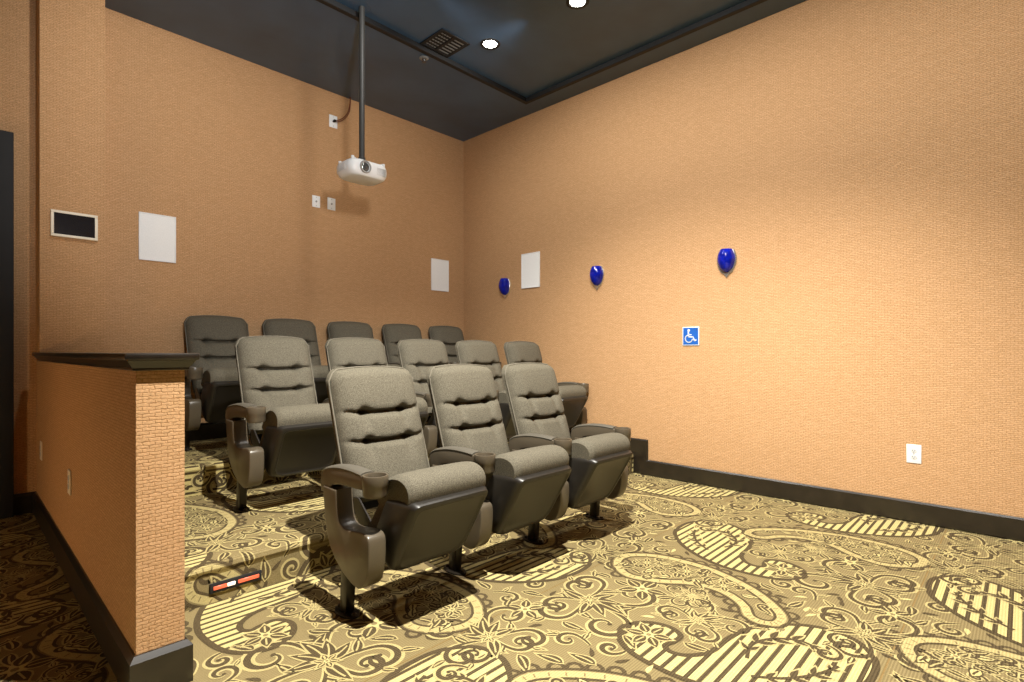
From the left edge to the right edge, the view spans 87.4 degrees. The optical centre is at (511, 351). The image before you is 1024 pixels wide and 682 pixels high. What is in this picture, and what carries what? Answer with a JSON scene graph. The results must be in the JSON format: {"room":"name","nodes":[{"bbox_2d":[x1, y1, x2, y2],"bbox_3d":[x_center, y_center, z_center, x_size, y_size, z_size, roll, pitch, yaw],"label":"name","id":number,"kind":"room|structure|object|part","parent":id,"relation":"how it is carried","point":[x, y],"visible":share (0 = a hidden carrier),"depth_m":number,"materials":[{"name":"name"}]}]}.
{"room":"home theater","nodes":[
{"label":"home theater","id":0,"kind":"room"},
{"bbox_2d":[36,0,104,495],"bbox_3d":[-3.083,-0.725,3.749,0.200,3.650,0.350,0,0,44],"label":"wall","id":1,"kind":"structure","parent":0,"point":[70,34],"depth_m":3.68,"materials":[{"name":"orange paint"}]},
{"bbox_2d":[50,209,97,240],"bbox_3d":[-2.998,-0.865,3.675,0.026,0.176,0.252,0,0,44],"label":"panel","id":2,"kind":"object","parent":1,"relation":"attached to","point":[66,224],"visible":1,"depth_m":3.66,"materials":[{"name":"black plastic"}]},
{"bbox_2d":[40,361,184,654],"bbox_3d":[-2.113,0.578,2.673,2.690,1.045,0.136,0,0,44],"label":"wall","id":3,"kind":"structure","parent":0,"point":[119,434],"depth_m":1.80,"materials":[{"name":"orange paint"}]},
{"bbox_2d":[40,441,41,460],"bbox_3d":[-3.049,0.640,3.468,0.080,0.120,0.009,0,0,44],"label":"wall outlet","id":4,"kind":"object","parent":3,"relation":"attached to","point":[40,441],"visible":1,"depth_m":3.45,"materials":[{"name":"beige plastic"}]},
{"bbox_2d":[67,469,70,495],"bbox_3d":[-2.174,0.640,2.631,0.080,0.120,0.009,0,0,44],"label":"wall outlet","id":5,"kind":"object","parent":3,"relation":"attached to","point":[69,471],"visible":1,"depth_m":2.61,"materials":[{"name":"beige plastic"}]},
{"bbox_2d":[36,497,192,681],"bbox_3d":[-2.106,1.030,2.666,2.710,0.140,0.176,0,0,44],"label":"baseboard","id":6,"kind":"structure","parent":3,"relation":"attached to","point":[173,662],"depth_m":1.87,"materials":[{"name":"black wood"}]},
{"bbox_2d":[32,352,199,370],"bbox_3d":[-2.100,0.032,2.660,2.727,0.056,0.210,0,0,44],"label":"trim","id":7,"kind":"structure","parent":3,"relation":"on","point":[122,361],"depth_m":1.77,"materials":[{"name":"black wood"}]},
{"bbox_2d":[0,0,462,493],"bbox_3d":[-2.713,-0.850,4.389,0.150,4.000,6.290,0,0,44],"label":"wall","id":8,"kind":"structure","parent":0,"point":[237,150],"depth_m":4.62,"materials":[{"name":"orange paint"}]},
{"bbox_2d":[0,130,13,518],"bbox_3d":[-3.752,-0.180,3.130,0.131,2.560,1.235,0,0,44],"label":"door","id":9,"kind":"structure","parent":8,"relation":"in","point":[6,137],"depth_m":3.54,"materials":[{"name":"black paint"}]},
{"bbox_2d":[14,491,39,517],"bbox_3d":[-3.931,1.030,2.864,0.200,0.140,2.102,0,0,44],"label":"baseboard","id":10,"kind":"structure","parent":8,"relation":"attached to","point":[24,503],"depth_m":3.63,"materials":[{"name":"black wood"}]},
{"bbox_2d":[139,211,175,262],"bbox_3d":[-2.779,-0.893,4.204,0.012,0.368,0.250,0,0,44],"label":"wall speaker","id":11,"kind":"object","parent":8,"relation":"attached to","point":[157,233],"visible":1,"depth_m":4.20,"materials":[{"name":"white plastic"}]},
{"bbox_2d":[190,422,248,440],"bbox_3d":[-1.811,0.658,5.209,0.020,0.140,3.518,0,0,44],"label":"baseboard","id":12,"kind":"structure","parent":8,"relation":"attached to","point":[207,430],"depth_m":4.46,"materials":[{"name":"black wood"}]},
{"bbox_2d":[312,195,319,207],"bbox_3d":[-1.878,-1.443,5.144,0.014,0.112,0.080,0,0,44],"label":"wall plate","id":13,"kind":"object","parent":8,"relation":"attached to","point":[315,199],"visible":1,"depth_m":5.14,"materials":[{"name":"white plastic"}]},
{"bbox_2d":[327,197,334,210],"bbox_3d":[-1.769,-1.450,5.257,0.014,0.118,0.084,0,0,44],"label":"wall plate","id":14,"kind":"object","parent":8,"relation":"attached to","point":[330,201],"visible":1,"depth_m":5.25,"materials":[{"name":"white plastic"}]},
{"bbox_2d":[329,114,336,128],"bbox_3d":[-1.756,-2.265,5.271,0.014,0.122,0.086,0,0,44],"label":"wall plate","id":15,"kind":"object","parent":8,"relation":"attached to","point":[332,124],"visible":1,"depth_m":5.26,"materials":[{"name":"white plastic"}]},
{"bbox_2d":[431,258,448,291],"bbox_3d":[-0.837,-0.890,6.233,0.012,0.368,0.255,0,0,44],"label":"wall speaker","id":16,"kind":"object","parent":8,"relation":"attached to","point":[439,268],"visible":1,"depth_m":6.22,"materials":[{"name":"white plastic"}]},
{"bbox_2d":[185,422,510,496],"bbox_3d":[-1.490,0.823,4.767,1.095,0.198,3.752,0,0,44],"label":"floor","id":17,"kind":"structure","parent":0,"point":[208,469],"depth_m":3.57,"materials":[{"name":"beige carpet"}]},
{"bbox_2d":[184,315,248,450],"bbox_3d":[-2.248,0.213,4.163,0.799,1.030,0.618,0,0,44],"label":"chair","id":18,"kind":"object","parent":17,"relation":"on","point":[213,377],"visible":0.68,"depth_m":4.14,"materials":[{"name":"fabric"}]},
{"bbox_3d":[-2.421,0.597,3.979,0.069,0.238,0.042,0,0,44],"label":"leg","id":19,"kind":"part","parent":18,"relation":"part of","materials":[{"name":"black metal"}]},
{"bbox_3d":[-2.391,0.389,3.951,0.372,0.361,0.080,0,0,44],"label":"panel","id":20,"kind":"part","parent":18,"relation":"part of","materials":[{"name":"plastic"}]},
{"bbox_3d":[-2.365,0.006,4.359,0.292,0.613,0.472,0,0,44],"label":"backrest","id":21,"kind":"part","parent":18,"relation":"part of","materials":[{"name":"beige fabric"}]},
{"bbox_3d":[-2.107,0.271,4.050,0.369,0.315,0.410,0,0,44],"label":"seat","id":22,"kind":"part","parent":18,"relation":"part of","materials":[{"name":"beige fabric"}]},
{"bbox_2d":[262,318,328,403],"bbox_3d":[-1.829,0.213,4.601,0.799,1.030,0.618,0,0,44],"label":"chair","id":23,"kind":"object","parent":17,"relation":"on","point":[304,329],"visible":0.29,"depth_m":4.75,"materials":[{"name":"fabric"}]},
{"bbox_3d":[-1.946,0.006,4.797,0.292,0.613,0.472,0,0,44],"label":"backrest","id":24,"kind":"part","parent":23,"relation":"part of","materials":[{"name":"beige fabric"}]},
{"bbox_3d":[-1.688,0.271,4.488,0.369,0.315,0.410,0,0,44],"label":"seat","id":25,"kind":"part","parent":23,"relation":"part of","materials":[{"name":"beige fabric"}]},
{"bbox_2d":[327,321,399,366],"bbox_3d":[-1.410,0.213,5.038,0.799,1.030,0.618,0,0,44],"label":"chair","id":26,"kind":"object","parent":17,"relation":"on","point":[338,329],"visible":0.16,"depth_m":5.20,"materials":[{"name":"fabric"}]},
{"bbox_3d":[-1.527,0.006,5.235,0.292,0.613,0.472,0,0,44],"label":"backrest","id":27,"kind":"part","parent":26,"relation":"part of","materials":[{"name":"beige fabric"}]},
{"bbox_2d":[381,324,421,364],"bbox_3d":[-0.991,0.213,5.476,0.799,1.030,0.618,0,0,44],"label":"chair","id":28,"kind":"object","parent":17,"relation":"on","point":[392,334],"visible":0.23,"depth_m":5.57,"materials":[{"name":"fabric"}]},
{"bbox_2d":[428,326,500,364],"bbox_3d":[-0.535,0.213,5.953,0.773,1.030,0.714,0,0,44],"label":"chair","id":29,"kind":"object","parent":17,"relation":"on","point":[449,335],"visible":0.27,"depth_m":6.06,"materials":[{"name":"fabric"}]},
{"bbox_3d":[-0.690,0.006,6.110,0.292,0.613,0.472,0,0,44],"label":"backrest","id":30,"kind":"part","parent":29,"relation":"part of","materials":[{"name":"beige fabric"}]},
{"bbox_2d":[185,441,633,610],"bbox_3d":[-1.031,1.009,4.328,2.366,0.182,3.752,0,0,44],"label":"floor","id":31,"kind":"structure","parent":0,"point":[283,535],"depth_m":2.70,"materials":[{"name":"beige carpet"}]},
{"bbox_2d":[209,570,261,593],"bbox_3d":[-1.239,1.034,2.411,0.016,0.044,0.220,0,0,44],"label":"step light","id":32,"kind":"object","parent":31,"relation":"attached to","point":[243,579],"visible":1,"depth_m":2.40,"materials":[{"name":"black"}]},
{"bbox_2d":[225,336,336,512],"bbox_3d":[-1.398,0.407,3.301,0.799,1.030,0.618,0,0,44],"label":"chair","id":33,"kind":"object","parent":31,"relation":"on","point":[290,433],"visible":0.98,"depth_m":3.15,"materials":[{"name":"fabric"}]},
{"bbox_3d":[-1.574,0.370,3.120,0.360,0.124,0.062,0,0,44],"label":"armrest","id":34,"kind":"part","parent":33,"relation":"part of","materials":[{"name":"plastic"}]},
{"bbox_3d":[-1.571,0.791,3.117,0.069,0.238,0.042,0,0,44],"label":"leg","id":35,"kind":"part","parent":33,"relation":"part of","materials":[{"name":"black metal"}]},
{"bbox_3d":[-1.577,0.911,3.123,0.150,0.021,0.080,0,0,44],"label":"foot plate","id":36,"kind":"part","parent":33,"relation":"part of","materials":[{"name":"black metal"}]},
{"bbox_3d":[-1.541,0.583,3.089,0.372,0.361,0.080,0,0,44],"label":"panel","id":37,"kind":"part","parent":33,"relation":"part of","materials":[{"name":"plastic"}]},
{"bbox_3d":[-1.515,0.201,3.497,0.292,0.613,0.472,0,0,44],"label":"backrest","id":38,"kind":"part","parent":33,"relation":"part of","materials":[{"name":"beige fabric"}]},
{"bbox_3d":[-1.257,0.465,3.188,0.369,0.315,0.410,0,0,44],"label":"seat","id":39,"kind":"part","parent":33,"relation":"part of","materials":[{"name":"beige fabric"}]},
{"bbox_2d":[322,337,428,464],"bbox_3d":[-0.976,0.407,3.742,0.799,1.030,0.618,0,0,44],"label":"chair","id":40,"kind":"object","parent":31,"relation":"on","point":[348,351],"visible":0.21,"depth_m":3.88,"materials":[{"name":"fabric"}]},
{"bbox_3d":[-1.119,0.583,3.529,0.372,0.361,0.080,0,0,44],"label":"panel","id":41,"kind":"part","parent":40,"relation":"part of","materials":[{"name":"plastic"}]},
{"bbox_3d":[-1.094,0.201,3.938,0.292,0.613,0.472,0,0,44],"label":"backrest","id":42,"kind":"part","parent":40,"relation":"part of","materials":[{"name":"beige fabric"}]},
{"bbox_3d":[-0.836,0.465,3.629,0.369,0.315,0.410,0,0,44],"label":"seat","id":43,"kind":"part","parent":40,"relation":"part of","materials":[{"name":"beige fabric"}]},
{"bbox_2d":[397,339,448,455],"bbox_3d":[-0.554,0.407,4.182,0.799,1.030,0.618,0,0,44],"label":"chair","id":44,"kind":"object","parent":31,"relation":"on","point":[416,356],"visible":0.34,"depth_m":4.27,"materials":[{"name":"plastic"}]},
{"bbox_3d":[-0.672,0.201,4.379,0.292,0.613,0.472,0,0,44],"label":"backrest","id":45,"kind":"part","parent":44,"relation":"part of","materials":[{"name":"beige fabric"}]},
{"bbox_3d":[-0.698,0.583,3.970,0.372,0.361,0.080,0,0,44],"label":"panel","id":46,"kind":"part","parent":44,"relation":"part of","materials":[{"name":"plastic"}]},
{"bbox_3d":[-0.414,0.465,4.069,0.369,0.315,0.410,0,0,44],"label":"seat","id":47,"kind":"part","parent":44,"relation":"part of","materials":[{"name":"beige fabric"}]},
{"bbox_2d":[455,340,515,438],"bbox_3d":[-0.132,0.407,4.623,0.799,1.030,0.618,0,0,44],"label":"chair","id":48,"kind":"object","parent":31,"relation":"on","point":[479,352],"visible":0.38,"depth_m":4.75,"materials":[{"name":"fabric"}]},
{"bbox_3d":[-0.250,0.201,4.819,0.292,0.613,0.472,0,0,44],"label":"backrest","id":49,"kind":"part","parent":48,"relation":"part of","materials":[{"name":"beige fabric"}]},
{"bbox_3d":[0.008,0.465,4.510,0.369,0.315,0.410,0,0,44],"label":"seat","id":50,"kind":"part","parent":48,"relation":"part of","materials":[{"name":"beige fabric"}]},
{"bbox_2d":[504,341,588,431],"bbox_3d":[0.326,0.407,5.103,0.773,1.030,0.714,0,0,44],"label":"chair","id":51,"kind":"object","parent":31,"relation":"on","point":[574,398],"visible":0.35,"depth_m":5.13,"materials":[{"name":"fabric"}]},
{"bbox_3d":[0.172,0.201,5.260,0.292,0.613,0.472,0,0,44],"label":"backrest","id":52,"kind":"part","parent":51,"relation":"part of","materials":[{"name":"beige fabric"}]},
{"bbox_3d":[0.430,0.465,4.951,0.369,0.315,0.410,0,0,44],"label":"seat","id":53,"kind":"part","parent":51,"relation":"part of","materials":[{"name":"beige fabric"}]},
{"bbox_3d":[0.569,0.583,5.294,0.372,0.361,0.080,0,0,44],"label":"panel","id":54,"kind":"part","parent":51,"relation":"part of","materials":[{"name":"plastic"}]},
{"bbox_2d":[105,0,806,141],"bbox_3d":[0.057,-2.650,1.738,7.520,0.200,5.990,0,0,44],"label":"ceiling","id":55,"kind":"structure","parent":0,"point":[544,44],"depth_m":4.40,"materials":[{"name":"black paint"}]},
{"bbox_2d":[333,97,350,121],"bbox_3d":[-1.676,-2.402,5.305,0.185,0.297,0.045,0,0,-39],"label":"cable","id":56,"kind":"object","parent":55,"relation":"hanging from","point":[345,116],"visible":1,"depth_m":5.32,"materials":[{"name":"brown plastic"}]},
{"bbox_2d":[337,1,386,185],"bbox_3d":[-1.125,-1.951,4.024,0.266,1.328,0.338,0,0,44],"label":"projector","id":57,"kind":"object","parent":55,"relation":"hanging from","point":[358,170],"visible":1,"depth_m":4.01,"materials":[{"name":"white plastic"}]},
{"bbox_2d":[338,162,344,170],"bbox_3d":[-1.237,-1.347,3.908,0.091,0.045,0.014,0,0,44],"label":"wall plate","id":58,"kind":"object","parent":57,"relation":"attached to","point":[341,166],"depth_m":3.90,"materials":[{"name":"white plastic"}]},
{"bbox_2d":[419,55,428,62],"bbox_3d":[-0.764,-2.531,4.652,0.080,0.038,0.080,0,0,44],"label":"sprinkler","id":59,"kind":"object","parent":55,"relation":"attached to","point":[422,56],"visible":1,"depth_m":4.64,"materials":[{"name":"silver metal"}]},
{"bbox_2d":[420,28,469,57],"bbox_3d":[-0.562,-2.584,4.497,0.300,0.012,0.300,0,0,44],"label":"ceiling vent","id":60,"kind":"object","parent":55,"relation":"in","point":[443,42],"visible":1,"depth_m":4.49,"materials":[{"name":"black metal"}]},
{"bbox_2d":[480,38,499,49],"bbox_3d":[-0.184,-2.586,4.508,0.170,0.008,0.170,0,0,44],"label":"recessed light","id":61,"kind":"object","parent":55,"relation":"in","point":[488,43],"visible":1,"depth_m":4.50,"materials":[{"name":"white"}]},
{"bbox_2d":[316,0,767,103],"bbox_3d":[0.754,-2.568,2.317,5.315,0.044,3.790,0,0,44],"label":"trim","id":62,"kind":"structure","parent":55,"relation":"attached to","point":[333,4],"depth_m":4.50,"materials":[{"name":"black"}]},
{"bbox_2d":[566,0,588,8],"bbox_3d":[0.486,-2.586,3.964,0.170,0.008,0.170,0,0,44],"label":"recessed light","id":63,"kind":"object","parent":55,"relation":"in","point":[573,4],"visible":1,"depth_m":3.98,"materials":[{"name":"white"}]},
{"bbox_2d":[0,473,1023,681],"bbox_3d":[0.057,1.123,1.738,7.520,0.054,5.990,0,0,44],"label":"floor","id":64,"kind":"structure","parent":0,"point":[678,581],"depth_m":2.32,"materials":[{"name":"beige carpet"}]},
{"bbox_2d":[321,366,487,619],"bbox_3d":[-0.516,0.585,2.436,0.799,1.030,0.618,0,0,44],"label":"chair","id":65,"kind":"object","parent":64,"relation":"on","point":[423,513],"visible":1,"depth_m":2.27,"materials":[{"name":"beige fabric"}]},
{"bbox_3d":[-0.693,0.548,2.256,0.360,0.124,0.062,0,0,44],"label":"armrest","id":66,"kind":"part","parent":65,"relation":"part of","materials":[{"name":"plastic"}]},
{"bbox_3d":[-0.689,0.969,2.252,0.069,0.238,0.042,0,0,44],"label":"leg","id":67,"kind":"part","parent":65,"relation":"part of","materials":[{"name":"black metal"}]},
{"bbox_3d":[-0.695,1.089,2.259,0.150,0.021,0.080,0,0,44],"label":"foot plate","id":68,"kind":"part","parent":65,"relation":"part of","materials":[{"name":"black metal"}]},
{"bbox_3d":[-0.659,0.760,2.224,0.372,0.361,0.080,0,0,44],"label":"panel","id":69,"kind":"part","parent":65,"relation":"part of","materials":[{"name":"plastic"}]},
{"bbox_3d":[-0.633,0.379,2.633,0.292,0.613,0.472,0,0,44],"label":"backrest","id":70,"kind":"part","parent":65,"relation":"part of","materials":[{"name":"beige fabric"}]},
{"bbox_3d":[-0.375,0.642,2.323,0.369,0.315,0.410,0,0,44],"label":"seat","id":71,"kind":"part","parent":65,"relation":"part of","materials":[{"name":"beige fabric"}]},
{"bbox_2d":[426,364,571,575],"bbox_3d":[-0.106,0.585,2.864,0.799,1.030,0.618,0,0,44],"label":"chair","id":72,"kind":"object","parent":64,"relation":"on","point":[523,486],"visible":0.88,"depth_m":2.72,"materials":[{"name":"fabric"}]},
{"bbox_3d":[-0.283,0.548,2.683,0.360,0.124,0.062,0,0,44],"label":"armrest","id":73,"kind":"part","parent":72,"relation":"part of","materials":[{"name":"plastic"}]},
{"bbox_3d":[-0.280,0.969,2.680,0.069,0.238,0.042,0,0,44],"label":"leg","id":74,"kind":"part","parent":72,"relation":"part of","materials":[{"name":"black metal"}]},
{"bbox_3d":[-0.286,1.089,2.686,0.150,0.021,0.080,0,0,44],"label":"foot plate","id":75,"kind":"part","parent":72,"relation":"part of","materials":[{"name":"black metal"}]},
{"bbox_3d":[-0.250,0.760,2.652,0.372,0.361,0.080,0,0,44],"label":"panel","id":76,"kind":"part","parent":72,"relation":"part of","materials":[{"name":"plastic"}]},
{"bbox_3d":[-0.224,0.379,3.060,0.292,0.613,0.472,0,0,44],"label":"backrest","id":77,"kind":"part","parent":72,"relation":"part of","materials":[{"name":"beige fabric"}]},
{"bbox_3d":[0.034,0.642,2.751,0.369,0.315,0.410,0,0,44],"label":"seat","id":78,"kind":"part","parent":72,"relation":"part of","materials":[{"name":"beige fabric"}]},
{"bbox_2d":[501,362,632,544],"bbox_3d":[0.339,0.585,3.331,0.773,1.030,0.714,0,0,44],"label":"chair","id":79,"kind":"object","parent":64,"relation":"on","point":[598,462],"visible":0.84,"depth_m":3.23,"materials":[{"name":"fabric"}]},
{"bbox_3d":[0.126,0.548,3.111,0.360,0.124,0.062,0,0,44],"label":"armrest","id":80,"kind":"part","parent":79,"relation":"part of","materials":[{"name":"plastic"}]},
{"bbox_3d":[0.123,1.089,3.114,0.150,0.021,0.080,0,0,44],"label":"foot plate","id":81,"kind":"part","parent":79,"relation":"part of","materials":[{"name":"black metal"}]},
{"bbox_3d":[0.130,0.969,3.108,0.069,0.238,0.042,0,0,44],"label":"leg","id":82,"kind":"part","parent":79,"relation":"part of","materials":[{"name":"black metal"}]},
{"bbox_3d":[0.185,0.379,3.488,0.292,0.613,0.472,0,0,44],"label":"backrest","id":83,"kind":"part","parent":79,"relation":"part of","materials":[{"name":"beige fabric"}]},
{"bbox_3d":[0.159,0.760,3.079,0.372,0.361,0.080,0,0,44],"label":"panel","id":84,"kind":"part","parent":79,"relation":"part of","materials":[{"name":"plastic"}]},
{"bbox_3d":[0.549,0.548,3.553,0.360,0.124,0.062,0,0,44],"label":"armrest","id":85,"kind":"part","parent":79,"relation":"part of","materials":[{"name":"plastic"}]},
{"bbox_3d":[0.546,1.089,3.556,0.150,0.021,0.080,0,0,44],"label":"foot plate","id":86,"kind":"part","parent":79,"relation":"part of","materials":[{"name":"black metal"}]},
{"bbox_3d":[0.553,0.969,3.550,0.069,0.238,0.042,0,0,44],"label":"leg","id":87,"kind":"part","parent":79,"relation":"part of","materials":[{"name":"black metal"}]},
{"bbox_3d":[0.443,0.642,3.179,0.369,0.315,0.410,0,0,44],"label":"seat","id":88,"kind":"part","parent":79,"relation":"part of","materials":[{"name":"beige fabric"}]},
{"bbox_3d":[0.582,0.760,3.522,0.372,0.361,0.080,0,0,44],"label":"panel","id":89,"kind":"part","parent":79,"relation":"part of","materials":[{"name":"plastic"}]},
{"bbox_2d":[463,0,1023,517],"bbox_3d":[2.180,-0.850,3.956,7.520,4.000,0.150,0,0,44],"label":"wall","id":90,"kind":"structure","parent":0,"point":[860,163],"depth_m":3.92,"materials":[{"name":"orange paint"}]},
{"bbox_2d":[499,278,509,298],"bbox_3d":[-0.101,-0.706,5.978,0.159,0.224,0.082,0,0,44],"label":"wall sconce","id":91,"kind":"object","parent":90,"relation":"attached to","point":[504,283],"visible":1,"depth_m":5.95,"materials":[{"name":"blue glass"}]},
{"bbox_2d":[521,251,539,288],"bbox_3d":[0.198,-0.872,5.740,0.262,0.375,0.012,0,0,44],"label":"wall speaker","id":92,"kind":"object","parent":90,"relation":"attached to","point":[530,262],"visible":1,"depth_m":5.74,"materials":[{"name":"white plastic"}]},
{"bbox_2d":[590,266,603,289],"bbox_3d":[0.793,-0.706,5.122,0.159,0.224,0.082,0,0,44],"label":"wall sconce","id":93,"kind":"object","parent":90,"relation":"attached to","point":[596,272],"visible":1,"depth_m":5.10,"materials":[{"name":"blue glass"}]},
{"bbox_2d":[683,327,698,345],"bbox_3d":[1.499,-0.131,4.494,0.146,0.156,0.013,0,0,44],"label":"sign","id":94,"kind":"object","parent":90,"relation":"attached to","point":[690,334],"visible":1,"depth_m":4.49,"materials":[{"name":"blue plastic"}]},
{"bbox_2d":[717,248,736,277],"bbox_3d":[1.693,-0.706,4.261,0.159,0.224,0.082,0,0,44],"label":"wall sconce","id":95,"kind":"object","parent":90,"relation":"attached to","point":[727,257],"visible":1,"depth_m":4.24,"materials":[{"name":"blue glass"}]},
{"bbox_2d":[570,430,1023,541],"bbox_3d":[2.120,0.844,3.893,7.520,0.512,0.022,0,0,44],"label":"baseboard","id":96,"kind":"structure","parent":90,"relation":"attached to","point":[966,520],"depth_m":3.72,"materials":[{"name":"black wood"}]},
{"bbox_2d":[906,444,920,463],"bbox_3d":[2.589,0.658,3.454,0.078,0.120,0.009,0,0,44],"label":"wall outlet","id":97,"kind":"object","parent":90,"relation":"attached to","point":[913,452],"visible":1,"depth_m":3.45,"materials":[{"name":"white plastic"}]}
]}

